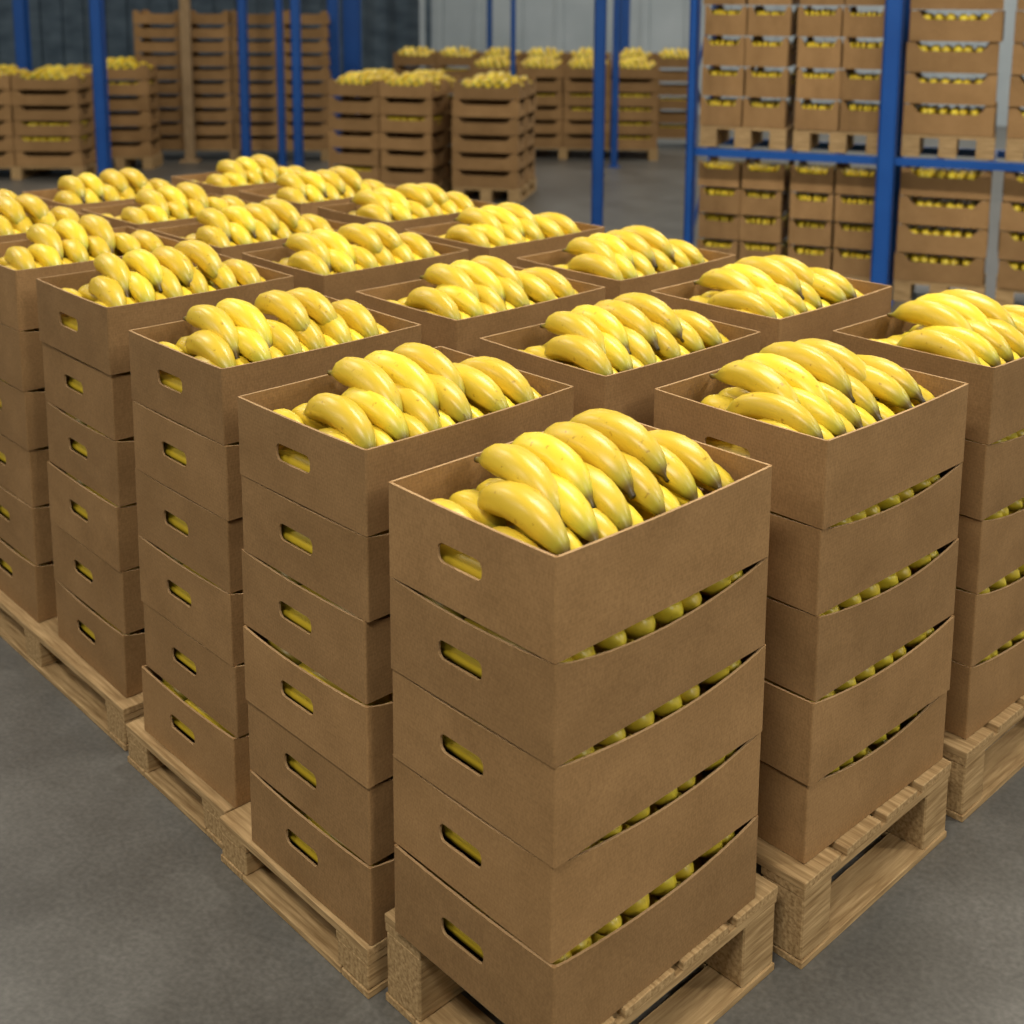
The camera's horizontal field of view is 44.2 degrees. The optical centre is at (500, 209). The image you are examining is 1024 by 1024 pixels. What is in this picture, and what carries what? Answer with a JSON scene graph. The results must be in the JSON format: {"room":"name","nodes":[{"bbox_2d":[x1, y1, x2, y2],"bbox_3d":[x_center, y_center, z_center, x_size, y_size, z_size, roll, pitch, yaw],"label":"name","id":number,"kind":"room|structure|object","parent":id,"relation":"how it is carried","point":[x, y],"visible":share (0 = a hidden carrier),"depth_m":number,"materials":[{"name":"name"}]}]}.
{"room":"warehouse","nodes":[
{"label":"warehouse","id":0,"kind":"room"},
{"bbox_2d":[0,114,1023,1023],"bbox_3d":[-3.871,0.484,8.064,30.000,0.100,26.500,4,10,22],"label":"floor","id":1,"kind":"structure","parent":0,"point":[116,907],"depth_m":2.52,"materials":[{"name":"concrete"}]},
{"bbox_2d":[0,0,15,65],"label":"curtain","id":2,"kind":"object","parent":1,"relation":"on","point":[7,42],"depth_m":16.89,"materials":[{"name":"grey plastic"}]},
{"bbox_2d":[12,0,31,71],"bbox_3d":[-5.734,-3.765,14.835,0.200,5.990,0.200,0,10,0],"label":"upright","id":3,"kind":"object","parent":1,"relation":"on","point":[21,21],"visible":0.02,"depth_m":15.06,"materials":[{"name":"paint"}]},
{"bbox_2d":[0,64,96,179],"bbox_3d":[-4.737,-0.901,12.639,1.313,1.089,0.845,0,10,0],"label":"boxes","id":4,"kind":"object","parent":1,"relation":"on","point":[47,122],"visible":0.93,"depth_m":12.27,"materials":[{"name":"cardboard"}]},
{"bbox_2d":[28,0,91,70],"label":"curtain","id":5,"kind":"object","parent":1,"relation":"on","point":[59,32],"depth_m":16.89,"materials":[{"name":"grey plastic"}]},
{"bbox_2d":[0,589,143,750],"bbox_3d":[-1.389,1.091,3.933,0.560,0.110,2.020,-9,13,-42],"label":"wooden pallet","id":6,"kind":"object","parent":1,"relation":"on","point":[39,643],"visible":0.2,"depth_m":3.29,"materials":[{"name":"brown wood"}]},
{"bbox_2d":[0,189,18,198],"bbox_3d":[-1.897,0.422,4.379,0.526,1.050,0.419,-9,13,-42],"label":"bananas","id":7,"kind":"object","parent":6,"relation":"on","point":[11,194],"visible":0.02,"depth_m":4.38,"materials":[{"name":"food"}]},
{"bbox_2d":[0,194,109,242],"bbox_3d":[-1.553,0.484,4.015,0.526,1.052,0.421,-9,13,-43],"label":"boxes","id":8,"kind":"object","parent":6,"relation":"on","point":[17,215],"visible":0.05,"depth_m":3.95,"materials":[{"name":"food"}]},
{"bbox_2d":[0,214,179,621],"bbox_3d":[-1.201,0.548,3.651,0.523,1.052,0.419,-9,13,-42],"label":"boxes","id":9,"kind":"object","parent":6,"relation":"on","point":[69,246],"visible":0.34,"depth_m":3.41,"materials":[{"name":"cardboard"}]},
{"bbox_2d":[36,239,293,697],"bbox_3d":[-0.852,0.614,3.287,0.519,1.046,0.424,-8,13,-42],"label":"boxes","id":10,"kind":"object","parent":6,"relation":"on","point":[86,318],"visible":0.38,"depth_m":3.09,"materials":[{"name":"cardboard"}]},
{"bbox_2d":[88,0,111,177],"bbox_3d":[-3.779,-3.202,11.575,0.170,5.990,0.170,0,10,0],"label":"upright","id":11,"kind":"object","parent":1,"relation":"on","point":[96,7],"visible":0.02,"depth_m":11.88,"materials":[{"name":"paint"}]},
{"bbox_2d":[81,57,162,168],"bbox_3d":[-3.960,-1.027,13.204,0.691,1.152,0.421,0,10,0],"label":"boxes","id":12,"kind":"object","parent":1,"relation":"on","point":[147,148],"visible":0.72,"depth_m":13.04,"materials":[{"name":"cardboard"}]},
{"bbox_2d":[104,0,178,58],"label":"curtain","id":13,"kind":"object","parent":1,"relation":"on","point":[119,27],"depth_m":16.86,"materials":[{"name":"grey plastic"}]},
{"bbox_2d":[126,717,250,849],"bbox_3d":[-0.523,1.256,3.015,0.575,0.098,0.445,-9,13,-42],"label":"wooden pallet","id":14,"kind":"object","parent":1,"relation":"on","point":[177,782],"visible":0.25,"depth_m":2.84,"materials":[{"name":"brown wood"}]},
{"bbox_2d":[129,287,420,807],"bbox_3d":[-0.504,0.702,2.895,0.528,1.031,0.416,-9,13,-42],"label":"boxes","id":15,"kind":"object","parent":14,"relation":"on","point":[189,375],"visible":0.52,"depth_m":2.71,"materials":[{"name":"cardboard"}]},
{"bbox_2d":[179,0,201,162],"bbox_3d":[-3.348,-3.469,13.153,0.200,5.990,0.200,0,10,0],"label":"timber post","id":16,"kind":"object","parent":1,"relation":"on","point":[184,5],"visible":1,"depth_m":13.47,"materials":[{"name":"brown wood"}]},
{"bbox_2d":[190,0,236,13],"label":"curtain","id":17,"kind":"object","parent":1,"relation":"on","point":[200,6],"depth_m":16.82,"materials":[{"name":"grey plastic"}]},
{"bbox_2d":[133,10,332,160],"bbox_3d":[-2.914,-1.375,13.871,2.106,1.624,0.436,0,10,0],"label":"boxes","id":18,"kind":"object","parent":1,"relation":"on","point":[223,136],"visible":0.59,"depth_m":13.68,"materials":[{"name":"cardboard"}]},
{"bbox_2d":[237,0,251,157],"bbox_3d":[-2.689,-3.425,12.908,0.150,5.990,0.150,0,10,0],"label":"upright","id":19,"kind":"object","parent":1,"relation":"on","point":[242,17],"visible":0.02,"depth_m":13.22,"materials":[{"name":"paint"}]},
{"bbox_2d":[247,0,274,13],"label":"curtain","id":20,"kind":"object","parent":1,"relation":"on","point":[253,6],"depth_m":16.82,"materials":[{"name":"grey plastic"}]},
{"bbox_2d":[275,0,286,166],"bbox_3d":[-2.229,-3.349,12.469,0.130,5.990,0.130,0,10,0],"label":"upright","id":21,"kind":"object","parent":1,"relation":"on","point":[279,35],"visible":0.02,"depth_m":12.79,"materials":[{"name":"paint"}]},
{"bbox_2d":[290,0,303,167],"bbox_3d":[-1.989,-3.271,12.015,0.150,5.990,0.150,0,10,0],"label":"upright","id":22,"kind":"object","parent":1,"relation":"on","point":[295,5],"visible":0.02,"depth_m":12.32,"materials":[{"name":"paint"}]},
{"bbox_2d":[219,802,387,998],"bbox_3d":[-0.197,1.316,2.658,0.595,0.102,0.510,-9,13,-42],"label":"wooden pallet","id":23,"kind":"object","parent":1,"relation":"on","point":[365,966],"visible":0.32,"depth_m":2.45,"materials":[{"name":"brown wood"}]},
{"bbox_2d":[238,342,573,945],"bbox_3d":[-0.181,0.778,2.508,0.526,1.005,0.413,-9,13,-43],"label":"boxes","id":24,"kind":"object","parent":23,"relation":"on","point":[319,456],"visible":0.62,"depth_m":2.32,"materials":[{"name":"cardboard"}]},
{"bbox_2d":[300,0,326,13],"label":"curtain","id":25,"kind":"object","parent":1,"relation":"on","point":[307,6],"depth_m":16.83,"materials":[{"name":"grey plastic"}]},
{"bbox_2d":[327,0,341,152],"bbox_3d":[-1.833,-3.539,13.594,0.180,5.990,0.180,0,10,0],"label":"upright","id":26,"kind":"object","parent":1,"relation":"on","point":[332,5],"visible":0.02,"depth_m":13.83,"materials":[{"name":"paint"}]},
{"bbox_2d":[342,0,361,97],"bbox_3d":[-1.806,-3.794,15.092,0.260,5.990,0.260,0,10,0],"label":"upright","id":27,"kind":"object","parent":1,"relation":"on","point":[351,9],"visible":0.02,"depth_m":15.28,"materials":[{"name":"paint"}]},
{"bbox_2d":[361,0,418,70],"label":"curtain","id":28,"kind":"object","parent":1,"relation":"on","point":[387,26],"depth_m":16.88,"materials":[{"name":"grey plastic"}]},
{"bbox_2d":[328,68,459,192],"bbox_3d":[-0.959,-0.727,11.609,1.003,1.118,0.839,3,10,17],"label":"boxes","id":29,"kind":"object","parent":1,"relation":"on","point":[396,132],"visible":0.92,"depth_m":11.26,"materials":[{"name":"cardboard"}]},
{"bbox_2d":[487,0,491,50],"bbox_3d":[-0.130,-3.822,15.292,0.130,5.990,0.130,0,10,0],"label":"upright","id":30,"kind":"object","parent":1,"relation":"on","point":[489,2],"visible":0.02,"depth_m":15.52,"materials":[{"name":"paint"}]},
{"bbox_2d":[452,71,535,203],"bbox_3d":[-0.050,-0.685,11.381,0.612,1.120,0.835,2,10,12],"label":"boxes","id":31,"kind":"object","parent":1,"relation":"on","point":[496,156],"visible":1,"depth_m":11.04,"materials":[{"name":"cardboard"}]},
{"bbox_2d":[507,0,515,192],"bbox_3d":[0.119,-3.114,11.142,0.105,5.990,0.105,0,10,0],"label":"upright","id":32,"kind":"object","parent":1,"relation":"on","point":[513,2],"visible":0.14,"depth_m":11.39,"materials":[{"name":"paint"}]},
{"bbox_2d":[393,46,688,138],"bbox_3d":[0.544,-1.391,15.345,3.677,1.184,0.437,1,10,5],"label":"boxes","id":33,"kind":"object","parent":1,"relation":"on","point":[438,60],"visible":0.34,"depth_m":15.14,"materials":[{"name":"cardboard"}]},
{"bbox_2d":[469,55,658,160],"bbox_3d":[0.724,-1.185,14.333,2.111,1.120,0.852,1,10,5],"label":"boxes","id":34,"kind":"object","parent":1,"relation":"on","point":[564,90],"visible":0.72,"depth_m":13.93,"materials":[{"name":"cardboard"}]},
{"bbox_2d":[385,873,777,1023],"bbox_3d":[0.152,1.340,2.306,0.577,0.176,0.440,-9,13,-42],"label":"wooden pallet","id":35,"kind":"object","parent":1,"relation":"on","point":[736,957],"visible":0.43,"depth_m":2.25,"materials":[{"name":"brown wood"}]},
{"bbox_2d":[389,408,771,1023],"bbox_3d":[0.140,0.815,2.180,0.540,0.898,0.402,-9,13,-42],"label":"boxes","id":36,"kind":"object","parent":35,"relation":"on","point":[578,646],"visible":1,"depth_m":2.02,"materials":[{"name":"cardboard"}]},
{"bbox_2d":[591,0,606,226],"bbox_3d":[0.727,-2.728,8.892,0.145,5.990,0.145,0,10,0],"label":"upright","id":37,"kind":"object","parent":1,"relation":"on","point":[600,6],"visible":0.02,"depth_m":9.19,"materials":[{"name":"paint"}]},
{"bbox_2d":[607,0,620,167],"bbox_3d":[1.216,-3.409,12.901,0.130,5.990,0.130,0,10,0],"label":"upright","id":38,"kind":"object","parent":1,"relation":"on","point":[616,3],"visible":1,"depth_m":13.22,"materials":[{"name":"paint"}]},
{"bbox_2d":[620,0,629,54],"bbox_3d":[1.664,-4.029,16.549,0.180,5.990,0.180,0,10,0],"label":"upright","id":39,"kind":"object","parent":1,"relation":"on","point":[625,4],"visible":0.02,"depth_m":16.76,"materials":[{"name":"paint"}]},
{"bbox_2d":[683,0,1023,305],"bbox_3d":[2.381,-1.268,7.470,2.449,3.600,0.760,4,10,22],"label":"rack","id":40,"kind":"object","parent":1,"relation":"on","point":[847,220],"visible":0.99,"depth_m":7.50,"materials":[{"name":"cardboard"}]},
{"bbox_2d":[756,758,950,968],"bbox_3d":[0.608,1.274,2.693,0.555,0.180,0.460,-9,13,-42],"label":"wooden pallet","id":41,"kind":"object","parent":1,"relation":"on","point":[811,911],"visible":0.4,"depth_m":2.50,"materials":[{"name":"brown wood"}]},
{"bbox_2d":[653,338,968,863],"bbox_3d":[0.630,0.733,2.609,0.520,0.911,0.422,-8,13,-41],"label":"boxes","id":42,"kind":"object","parent":41,"relation":"on","point":[865,453],"visible":0.8,"depth_m":2.42,"materials":[{"name":"cardboard"}]},
{"bbox_2d":[942,695,1023,821],"bbox_3d":[1.067,1.208,3.127,0.575,0.168,0.470,-9,13,-42],"label":"wooden pallet","id":43,"kind":"object","parent":1,"relation":"on","point":[976,773],"visible":0.2,"depth_m":2.83,"materials":[{"name":"brown wood"}]},
{"bbox_2d":[832,289,1023,738],"bbox_3d":[1.097,0.665,3.037,0.526,0.928,0.413,-8,13,-41],"label":"boxes","id":44,"kind":"object","parent":43,"relation":"on","point":[967,336],"visible":0.55,"depth_m":2.80,"materials":[{"name":"cardboard"}]},
{"bbox_3d":[0.331,1.165,3.451,1.200,0.138,0.965,-9,13,-42],"label":"wooden pallet","id":45,"kind":"object","parent":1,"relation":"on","visible":0},
{"bbox_2d":[356,255,604,356],"bbox_3d":[-0.056,0.617,3.334,0.530,0.974,0.414,-9,13,-42],"label":"boxes","id":46,"kind":"object","parent":45,"relation":"on","point":[457,304],"visible":0.24,"depth_m":3.17,"materials":[{"name":"food"}]},
{"bbox_2d":[479,292,760,426],"bbox_3d":[0.281,0.691,2.945,0.540,0.962,0.412,-8,13,-41],"label":"boxes","id":47,"kind":"object","parent":45,"relation":"on","point":[614,354],"visible":0.22,"depth_m":2.78,"materials":[{"name":"food"}]},
{"bbox_2d":[517,225,735,299],"bbox_3d":[0.373,0.547,3.750,0.523,0.976,0.418,-9,13,-42],"label":"boxes","id":48,"kind":"object","parent":45,"relation":"on","point":[635,258],"visible":0.15,"depth_m":3.60,"materials":[{"name":"food"}]},
{"bbox_2d":[650,255,891,350],"bbox_3d":[0.712,0.616,3.358,0.530,0.975,0.418,-9,13,-42],"label":"boxes","id":49,"kind":"object","parent":45,"relation":"on","point":[782,298],"visible":0.2,"depth_m":3.20,"materials":[{"name":"food"}]},
{"bbox_3d":[-0.715,0.974,4.548,1.200,0.138,2.030,-9,13,-42],"label":"wooden pallet","id":50,"kind":"object","parent":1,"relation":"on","visible":0},
{"bbox_2d":[22,167,176,212],"bbox_3d":[-1.459,0.351,4.778,0.521,1.004,0.414,-8,13,-42],"label":"boxes","id":51,"kind":"object","parent":50,"relation":"on","point":[112,187],"visible":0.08,"depth_m":4.63,"materials":[{"name":"food"}]},
{"bbox_2d":[81,182,252,231],"bbox_3d":[-1.117,0.414,4.416,0.522,1.004,0.417,-9,13,-42],"label":"boxes","id":52,"kind":"object","parent":50,"relation":"on","point":[168,206],"visible":0.14,"depth_m":4.29,"materials":[{"name":"food"}]},
{"bbox_2d":[171,154,306,197],"bbox_3d":[-1.008,0.281,5.199,0.522,1.004,0.415,-9,13,-42],"label":"boxes","id":53,"kind":"object","parent":50,"relation":"on","point":[257,171],"visible":0.09,"depth_m":5.05,"materials":[{"name":"food"}]},
{"bbox_2d":[151,198,346,259],"bbox_3d":[-0.778,0.478,4.054,0.524,1.002,0.420,-9,13,-43],"label":"boxes","id":54,"kind":"object","parent":50,"relation":"on","point":[232,231],"visible":0.18,"depth_m":3.92,"materials":[{"name":"food"}]},
{"bbox_2d":[239,166,397,215],"bbox_3d":[-0.663,0.345,4.835,0.526,1.002,0.418,-9,13,-43],"label":"boxes","id":55,"kind":"object","parent":50,"relation":"on","point":[307,191],"visible":0.12,"depth_m":4.69,"materials":[{"name":"food"}]},
{"bbox_2d":[242,222,468,300],"bbox_3d":[-0.414,0.541,3.693,0.522,1.000,0.420,-9,13,-42],"label":"boxes","id":56,"kind":"object","parent":50,"relation":"on","point":[346,261],"visible":0.2,"depth_m":3.52,"materials":[{"name":"food"}]},
{"bbox_2d":[318,183,497,233],"bbox_3d":[-0.316,0.409,4.472,0.522,1.000,0.418,-9,13,-42],"label":"boxes","id":57,"kind":"object","parent":50,"relation":"on","point":[410,205],"visible":0.21,"depth_m":4.32,"materials":[{"name":"food"}]},
{"bbox_2d":[404,202,604,266],"bbox_3d":[0.015,0.478,4.110,0.521,0.988,0.419,-9,13,-42],"label":"boxes","id":58,"kind":"object","parent":50,"relation":"on","point":[506,231],"visible":0.19,"depth_m":3.97,"materials":[{"name":"food"}]},
{"bbox_2d":[419,0,1023,125],"bbox_3d":[1.114,-4.582,19.752,30.000,6.000,0.234,4,10,22],"label":"wall","id":59,"kind":"structure","parent":0,"point":[567,26],"depth_m":19.68,"materials":[{"name":"grey metal"}]},
{"bbox_2d":[425,0,431,50],"label":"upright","id":60,"kind":"object","parent":59,"relation":"on","point":[428,3],"depth_m":16.82,"materials":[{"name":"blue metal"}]}
]}

